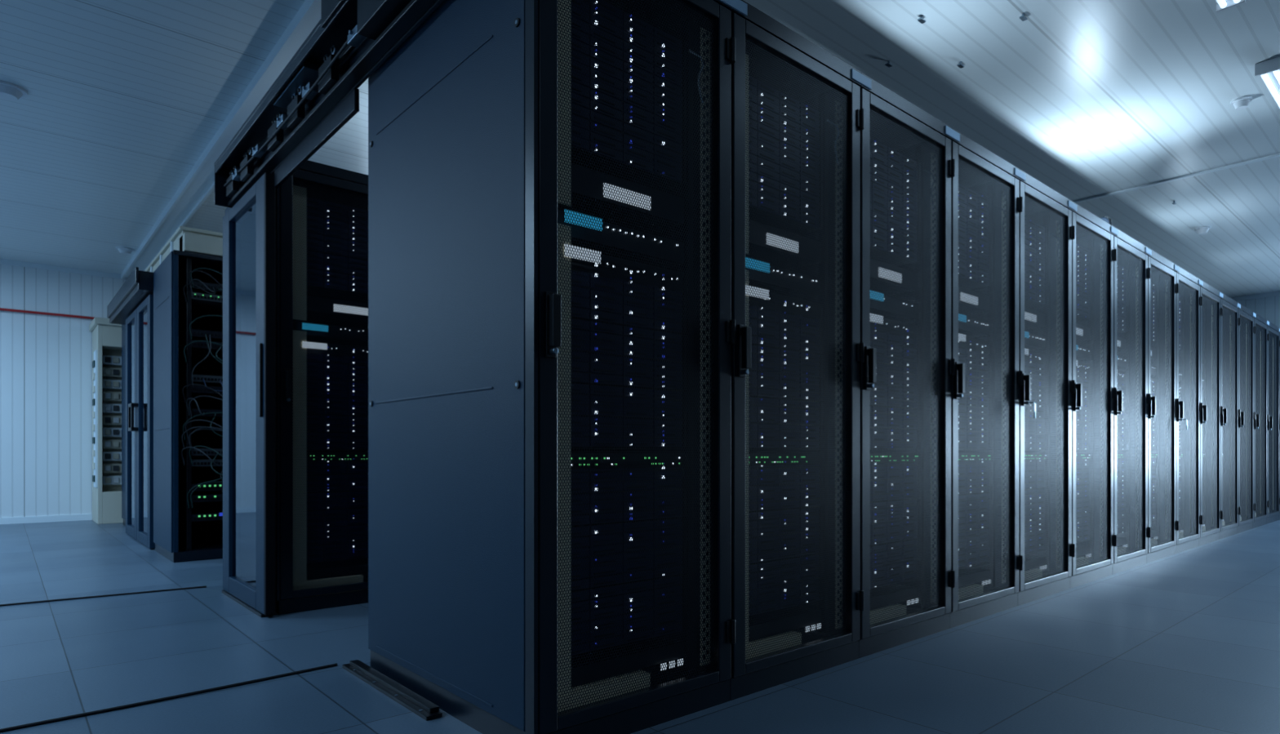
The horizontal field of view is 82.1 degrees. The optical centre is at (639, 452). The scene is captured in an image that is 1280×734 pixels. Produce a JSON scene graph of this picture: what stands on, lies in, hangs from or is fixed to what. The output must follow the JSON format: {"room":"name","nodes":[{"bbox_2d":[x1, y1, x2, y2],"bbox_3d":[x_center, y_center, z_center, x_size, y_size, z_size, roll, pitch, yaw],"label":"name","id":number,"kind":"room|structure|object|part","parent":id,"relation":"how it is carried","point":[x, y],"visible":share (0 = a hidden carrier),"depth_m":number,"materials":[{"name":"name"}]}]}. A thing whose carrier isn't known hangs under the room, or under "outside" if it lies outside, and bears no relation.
{"room":"server room","nodes":[
{"label":"server room","id":0,"kind":"room"},
{"bbox_2d":[0,263,125,517],"bbox_3d":[-3.742,-0.661,10.863,16.620,2.885,0.100,0,0,-41],"label":"wall","id":1,"kind":"structure","parent":0,"point":[46,361],"depth_m":8.25,"materials":[{"name":"white metal"}]},
{"bbox_2d":[0,513,92,524],"bbox_3d":[-3.704,0.746,10.819,16.620,0.070,0.015,0,0,-41],"label":"baseboard","id":2,"kind":"structure","parent":1,"relation":"attached to","point":[74,517],"depth_m":8.23,"materials":[{"name":"white metal"}]},
{"bbox_2d":[0,307,95,319],"bbox_3d":[-7.997,-1.554,7.053,5.200,0.028,0.059,0,0,-41],"label":"pipe","id":3,"kind":"object","parent":1,"relation":"attached to","point":[1,308],"visible":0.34,"depth_m":8.21,"materials":[{"name":"red metal"}]},
{"bbox_2d":[0,258,127,279],"bbox_3d":[-3.696,-2.079,10.810,16.620,0.050,0.040,0,0,-41],"label":"trim","id":4,"kind":"structure","parent":1,"relation":"attached to","point":[3,261],"depth_m":8.30,"materials":[{"name":"white metal"}]},
{"bbox_2d":[120,0,321,279],"bbox_3d":[-2.917,-2.074,5.117,0.180,0.060,9.550,0,0,-41],"label":"ceiling beam","id":5,"kind":"structure","parent":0,"point":[199,183],"depth_m":4.93,"materials":[{"name":"grey metal"}]},
{"bbox_2d":[0,0,1279,297],"bbox_3d":[0.395,-2.154,6.111,16.620,0.100,12.500,0,0,-41],"label":"ceiling","id":6,"kind":"structure","parent":0,"point":[1086,99],"depth_m":4.36,"materials":[{"name":"white metal"}]},
{"bbox_2d":[0,80,27,101],"bbox_3d":[-3.662,-2.079,4.237,0.200,0.050,0.200,0,0,-41],"label":"smoke detector","id":7,"kind":"object","parent":6,"relation":"attached to","point":[11,91],"visible":1,"depth_m":4.22,"materials":[{"name":"white plastic"}]},
{"bbox_2d":[115,246,134,254],"bbox_3d":[-5.309,-2.079,7.576,0.160,0.050,0.160,0,0,-41],"label":"smoke detector","id":8,"kind":"object","parent":6,"relation":"attached to","point":[122,250],"visible":1,"depth_m":7.54,"materials":[{"name":"white plastic"}]},
{"bbox_2d":[1073,153,1279,203],"bbox_3d":[2.286,-2.098,7.731,0.040,0.012,12.440,0,0,-41],"label":"trim","id":9,"kind":"structure","parent":6,"relation":"attached to","point":[1277,155],"depth_m":5.60,"materials":[{"name":"white metal"}]},
{"bbox_2d":[1195,226,1210,234],"bbox_3d":[5.275,-2.079,6.886,0.120,0.050,0.120,0,0,-41],"label":"smoke detector","id":10,"kind":"object","parent":6,"relation":"attached to","point":[1204,229],"visible":1,"depth_m":6.86,"materials":[{"name":"white plastic"}]},
{"bbox_2d":[1214,0,1246,13],"bbox_3d":[2.246,-2.071,2.963,1.240,0.064,0.110,0,0,-41],"label":"ceiling light","id":11,"kind":"object","parent":6,"relation":"attached to","point":[1220,5],"depth_m":3.36,"materials":[{"name":"white plastic"}]},
{"bbox_2d":[1231,95,1252,110],"bbox_3d":[3.586,-2.079,4.379,0.100,0.050,0.100,0,0,-41],"label":"smoke detector","id":12,"kind":"object","parent":6,"relation":"attached to","point":[1242,102],"visible":1,"depth_m":4.36,"materials":[{"name":"white plastic"}]},
{"bbox_2d":[1254,56,1279,109],"bbox_3d":[3.830,-2.071,4.342,1.240,0.064,0.110,0,0,-41],"label":"ceiling light","id":13,"kind":"object","parent":6,"relation":"attached to","point":[1268,71],"depth_m":3.99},
{"bbox_2d":[0,520,1279,733],"bbox_3d":[0.395,0.831,6.111,16.620,0.100,12.500,0,0,-41],"label":"floor","id":14,"kind":"structure","parent":0,"point":[1188,642],"depth_m":2.71,"materials":[{"name":"tile"}]},
{"bbox_2d":[0,585,206,606],"bbox_3d":[-4.406,0.776,2.741,4.852,0.010,0.091,0,0,-40],"label":"cable","id":15,"kind":"object","parent":14,"relation":"on","point":[205,586],"visible":1,"depth_m":3.97,"materials":[{"name":"black rubber"}]},
{"bbox_2d":[88,317,123,524],"bbox_3d":[-5.893,-0.344,8.440,0.665,2.250,0.690,0,0,-41],"label":"tall cabinet","id":16,"kind":"object","parent":14,"relation":"on","point":[106,336],"visible":0.55,"depth_m":8.20,"materials":[{"name":"beige metal"}]},
{"bbox_2d":[121,324,125,525],"bbox_3d":[-4.964,-0.329,7.761,0.744,2.220,1.138,0,0,-41],"label":"rack","id":17,"kind":"object","parent":14,"relation":"on","point":[123,326],"visible":0.02,"depth_m":7.81,"materials":[{"name":"black metal"}]},
{"bbox_2d":[106,266,155,548],"bbox_3d":[-4.572,-0.345,6.593,0.160,2.228,2.050,0,0,-41],"label":"door","id":18,"kind":"structure","parent":14,"relation":"on","point":[135,295],"depth_m":6.35,"materials":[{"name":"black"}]},
{"bbox_3d":[-4.403,-0.265,6.462,0.008,1.898,1.260,0,0,-41],"label":"glass panes","id":19,"kind":"part","parent":18,"relation":"part of","materials":[{"name":"clear glass"}]},
{"bbox_2d":[0,662,337,732],"bbox_3d":[-2.931,0.776,1.067,4.880,0.010,0.071,0,0,-41],"label":"cable","id":20,"kind":"object","parent":14,"relation":"on","point":[107,709],"visible":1,"depth_m":2.30,"materials":[{"name":"black rubber"}]},
{"bbox_2d":[153,249,222,562],"bbox_3d":[-3.303,-0.329,5.739,0.737,2.220,0.865,0,0,-41],"label":"rack","id":21,"kind":"object","parent":14,"relation":"on","point":[188,286],"visible":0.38,"depth_m":5.50,"materials":[{"name":"black metal"}]},
{"bbox_3d":[-3.586,-0.359,5.516,0.016,2.140,0.810,0,0,-41],"label":"panel","id":22,"kind":"part","parent":21,"relation":"part of","materials":[{"name":"blue"}]},
{"bbox_2d":[144,226,222,272],"bbox_3d":[-4.198,-1.542,6.787,0.620,0.204,3.450,0,0,-41],"label":"cable tray","id":23,"kind":"object","parent":21,"relation":"on","point":[188,239],"visible":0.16,"depth_m":5.42,"materials":[{"name":"beige metal"}]},
{"bbox_2d":[222,590,273,617],"bbox_3d":[-2.043,0.774,3.803,0.053,0.014,0.820,0,0,-41],"label":"floor guide","id":24,"kind":"object","parent":14,"relation":"on","point":[255,611],"visible":0.5,"depth_m":3.71,"materials":[{"name":"black metal"}]},
{"bbox_2d":[224,160,368,614],"bbox_3d":[-1.816,-0.329,4.164,0.744,2.220,1.138,0,0,-41],"label":"rack","id":25,"kind":"object","parent":14,"relation":"on","point":[322,210],"visible":0.45,"depth_m":3.71,"materials":[{"name":"black metal"}]},
{"bbox_3d":[-2.110,-0.364,3.954,0.016,2.141,1.045,0,0,-41],"label":"panel","id":26,"kind":"part","parent":25,"relation":"part of","materials":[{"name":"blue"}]},
{"bbox_3d":[-1.470,-0.338,3.779,0.713,2.092,0.030,0,0,-41],"label":"door frame","id":27,"kind":"part","parent":25,"relation":"part of","materials":[{"name":"black metal"}]},
{"bbox_2d":[214,0,444,208],"bbox_3d":[-1.413,-1.431,3.028,0.133,0.363,2.520,0,0,-41],"label":"door track","id":28,"kind":"object","parent":25,"relation":"attached to","point":[316,94],"visible":0.98,"depth_m":2.85,"materials":[{"name":"black metal"}]},
{"bbox_2d":[234,200,256,587],"bbox_3d":[-2.040,-0.291,3.806,0.008,1.945,0.570,0,0,-41],"label":"glass pane","id":29,"kind":"object","parent":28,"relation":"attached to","point":[245,227],"visible":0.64,"depth_m":3.82,"materials":[{"name":"clear"}]},
{"bbox_2d":[222,172,275,615],"bbox_3d":[-2.037,-0.276,3.792,0.058,2.085,0.885,0,0,-41],"label":"sliding glass door","id":30,"kind":"structure","parent":28,"relation":"hanging from","point":[262,597],"depth_m":3.51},
{"bbox_3d":[-1.468,-0.333,3.777,0.605,2.017,0.001,0,0,-41],"label":"perforated panel","id":31,"kind":"part","parent":25,"relation":"part of","materials":[{"name":"black metal"}]},
{"bbox_2d":[342,659,442,720],"bbox_3d":[-0.832,0.768,2.418,0.050,0.026,0.700,0,0,-41],"label":"plate","id":32,"kind":"object","parent":14,"relation":"on","point":[411,700],"visible":1,"depth_m":2.35,"materials":[{"name":"black metal"}]},
{"bbox_2d":[368,0,746,733],"bbox_3d":[-0.332,-0.329,2.481,0.835,2.220,1.160,0,0,-41],"label":"rack","id":33,"kind":"object","parent":14,"relation":"on","point":[552,329],"visible":0.99,"depth_m":2.12,"materials":[{"name":"black metal"}]},
{"bbox_3d":[-0.632,-0.364,2.253,0.016,2.141,1.045,0,0,-41],"label":"panel","id":34,"kind":"part","parent":33,"relation":"part of","materials":[{"name":"blue"}]},
{"bbox_3d":[0.008,-0.338,2.078,0.713,2.092,0.030,0,0,-41],"label":"door frame","id":35,"kind":"part","parent":33,"relation":"part of","materials":[{"name":"black metal"}]},
{"bbox_3d":[0.010,-0.333,2.076,0.605,2.017,0.001,0,0,-41],"label":"perforated panel","id":36,"kind":"part","parent":33,"relation":"part of","materials":[{"name":"black metal"}]},
{"bbox_2d":[729,0,871,700],"bbox_3d":[0.239,-0.329,2.965,0.786,2.220,1.136,0,0,-41],"label":"rack","id":37,"kind":"object","parent":14,"relation":"on","point":[797,117],"visible":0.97,"depth_m":2.58,"materials":[{"name":"black metal"}]},
{"bbox_3d":[0.556,-0.333,2.552,0.605,2.017,0.001,0,0,-41],"label":"perforated panel","id":38,"kind":"part","parent":37,"relation":"part of","materials":[{"name":"black metal"}]},
{"bbox_2d":[857,72,959,657],"bbox_3d":[0.785,-0.329,3.440,0.786,2.220,1.136,0,0,-41],"label":"rack","id":39,"kind":"object","parent":14,"relation":"on","point":[907,166],"visible":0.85,"depth_m":3.07,"materials":[{"name":"black metal"}]},
{"bbox_3d":[1.102,-0.333,3.027,0.605,2.017,0.001,0,0,-41],"label":"perforated panel","id":40,"kind":"part","parent":39,"relation":"part of","materials":[{"name":"black metal"}]},
{"bbox_2d":[949,128,1026,628],"bbox_3d":[1.331,-0.329,3.915,0.786,2.220,1.136,0,0,-41],"label":"rack","id":41,"kind":"object","parent":14,"relation":"on","point":[987,204],"visible":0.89,"depth_m":3.59,"materials":[{"name":"black metal"}]},
{"bbox_3d":[1.648,-0.333,3.502,0.605,2.017,0.001,0,0,-41],"label":"perforated panel","id":42,"kind":"part","parent":41,"relation":"part of","materials":[{"name":"black metal"}]},
{"bbox_2d":[1017,168,1077,605],"bbox_3d":[1.886,-0.329,4.381,0.786,2.220,1.162,0,0,-41],"label":"rack","id":43,"kind":"object","parent":14,"relation":"on","point":[1046,231],"visible":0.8,"depth_m":4.03,"materials":[{"name":"black metal"}]},
{"bbox_3d":[2.194,-0.333,3.978,0.605,2.017,0.001,0,0,-41],"label":"perforated panel","id":44,"kind":"part","parent":43,"relation":"part of","materials":[{"name":"black metal"}]},
{"bbox_2d":[1069,201,1118,588],"bbox_3d":[2.424,-0.329,4.866,0.786,2.220,1.136,0,0,-41],"label":"rack","id":45,"kind":"object","parent":14,"relation":"on","point":[1094,255],"visible":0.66,"depth_m":4.51,"materials":[{"name":"black metal"}]},
{"bbox_3d":[2.740,-0.333,4.453,0.605,2.017,0.001,0,0,-41],"label":"perforated panel","id":46,"kind":"part","parent":45,"relation":"part of","materials":[{"name":"black metal"}]},
{"bbox_2d":[1111,226,1151,574],"bbox_3d":[2.970,-0.329,5.341,0.786,2.220,1.136,0,0,-41],"label":"rack","id":47,"kind":"object","parent":14,"relation":"on","point":[1131,273],"visible":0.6,"depth_m":5.06,"materials":[{"name":"black"}]},
{"bbox_3d":[3.286,-0.333,4.928,0.605,2.017,0.001,0,0,-41],"label":"perforated panel","id":48,"kind":"part","parent":47,"relation":"part of","materials":[{"name":"black metal"}]},
{"bbox_2d":[1146,247,1179,563],"bbox_3d":[3.516,-0.329,5.817,0.786,2.220,1.136,0,0,-41],"label":"rack","id":49,"kind":"object","parent":14,"relation":"on","point":[1162,286],"visible":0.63,"depth_m":5.49,"materials":[{"name":"black metal"}]},
{"bbox_3d":[3.832,-0.333,5.404,0.605,2.017,0.001,0,0,-41],"label":"perforated panel","id":50,"kind":"part","parent":49,"relation":"part of","materials":[{"name":"black metal"}]},
{"bbox_2d":[1174,265,1203,554],"bbox_3d":[4.070,-0.329,6.282,0.786,2.220,1.162,0,0,-41],"label":"rack","id":51,"kind":"object","parent":14,"relation":"on","point":[1188,300],"visible":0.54,"depth_m":6.00,"materials":[{"name":"black metal"}]},
{"bbox_3d":[4.378,-0.333,5.879,0.605,2.017,0.001,0,0,-41],"label":"perforated panel","id":52,"kind":"part","parent":51,"relation":"part of","materials":[{"name":"black metal"}]},
{"bbox_2d":[1199,279,1222,546],"bbox_3d":[4.608,-0.329,6.768,0.786,2.220,1.136,0,0,-41],"label":"rack","id":53,"kind":"object","parent":14,"relation":"on","point":[1211,311],"visible":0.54,"depth_m":6.51,"materials":[{"name":"black metal"}]},
{"bbox_3d":[4.924,-0.333,6.355,0.605,2.017,0.001,0,0,-41],"label":"perforated panel","id":54,"kind":"part","parent":53,"relation":"part of","materials":[{"name":"black metal"}]},
{"bbox_2d":[1219,292,1240,539],"bbox_3d":[5.154,-0.329,7.243,0.786,2.220,1.136,0,0,-41],"label":"rack","id":55,"kind":"object","parent":14,"relation":"on","point":[1230,321],"visible":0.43,"depth_m":7.00,"materials":[{"name":"black metal"}]},
{"bbox_3d":[5.470,-0.333,6.830,0.605,2.017,0.001,0,0,-41],"label":"perforated panel","id":56,"kind":"part","parent":55,"relation":"part of","materials":[{"name":"black metal"}]},
{"bbox_2d":[1237,302,1256,533],"bbox_3d":[5.700,-0.329,7.718,0.786,2.220,1.136,0,0,-41],"label":"rack","id":57,"kind":"object","parent":14,"relation":"on","point":[1246,331],"visible":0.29,"depth_m":7.49,"materials":[{"name":"black metal"}]},
{"bbox_3d":[6.016,-0.333,7.305,0.605,2.017,0.001,0,0,-41],"label":"perforated panel","id":58,"kind":"part","parent":57,"relation":"part of","materials":[{"name":"black metal"}]},
{"bbox_2d":[1253,312,1269,528],"bbox_3d":[6.246,-0.329,8.194,0.786,2.220,1.136,0,0,-41],"label":"rack","id":59,"kind":"object","parent":14,"relation":"on","point":[1261,336],"visible":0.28,"depth_m":7.97,"materials":[{"name":"black metal"}]},
{"bbox_3d":[6.562,-0.333,7.781,0.605,2.017,0.001,0,0,-41],"label":"perforated panel","id":60,"kind":"part","parent":59,"relation":"part of","materials":[{"name":"black metal"}]},
{"bbox_2d":[1266,320,1279,524],"bbox_3d":[6.792,-0.329,8.669,0.786,2.220,1.136,0,0,-41],"label":"rack","id":61,"kind":"object","parent":14,"relation":"on","point":[1273,344],"visible":0.23,"depth_m":8.44,"materials":[{"name":"black metal"}]},
{"bbox_3d":[7.109,-0.333,8.256,0.605,2.017,0.001,0,0,-41],"label":"perforated panel","id":62,"kind":"part","parent":61,"relation":"part of","materials":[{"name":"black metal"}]},
{"bbox_2d":[884,60,892,67],"bbox_3d":[1.336,-2.091,3.948,0.040,0.025,0.020,0,0,-41],"label":"ceiling hook","id":63,"kind":"object","parent":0,"point":[888,64],"depth_m":3.94,"materials":[{"name":"black metal"}]},
{"bbox_2d":[917,15,925,23],"bbox_3d":[1.358,-2.091,3.542,0.040,0.025,0.020,0,0,-41],"label":"ceiling hook","id":64,"kind":"object","parent":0,"point":[921,20],"depth_m":3.54,"materials":[{"name":"grey metal"}]},
{"bbox_2d":[956,61,964,68],"bbox_3d":[1.727,-2.091,3.956,0.040,0.025,0.020,0,0,-41],"label":"ceiling hook","id":65,"kind":"object","parent":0,"point":[960,65],"depth_m":3.95,"materials":[{"name":"grey metal"}]},
{"bbox_2d":[1019,13,1026,21],"bbox_3d":[1.839,-2.091,3.523,0.040,0.025,0.020,0,0,-41],"label":"ceiling hook","id":66,"kind":"object","parent":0,"point":[1023,18],"depth_m":3.52,"materials":[{"name":"grey metal"}]},
{"bbox_2d":[1100,216,1112,225],"bbox_3d":[3.959,-1.536,6.037,10.700,0.195,0.693,0,0,-41],"label":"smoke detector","id":67,"kind":"object","parent":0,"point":[1107,219],"visible":0.06,"depth_m":4.86,"materials":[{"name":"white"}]},
{"bbox_2d":[1236,295,1279,328],"bbox_3d":[6.700,-0.661,11.600,0.100,2.885,12.500,0,0,-41],"label":"wall","id":68,"kind":"structure","parent":0,"point":[1268,308],"depth_m":9.70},
{"bbox_2d":[1230,291,1279,301],"bbox_3d":[6.664,-2.079,11.535,0.040,0.050,12.450,0,0,-41],"label":"trim","id":69,"kind":"structure","parent":68,"relation":"attached to","point":[1275,293],"depth_m":9.75,"materials":[{"name":"white metal"}]}
]}

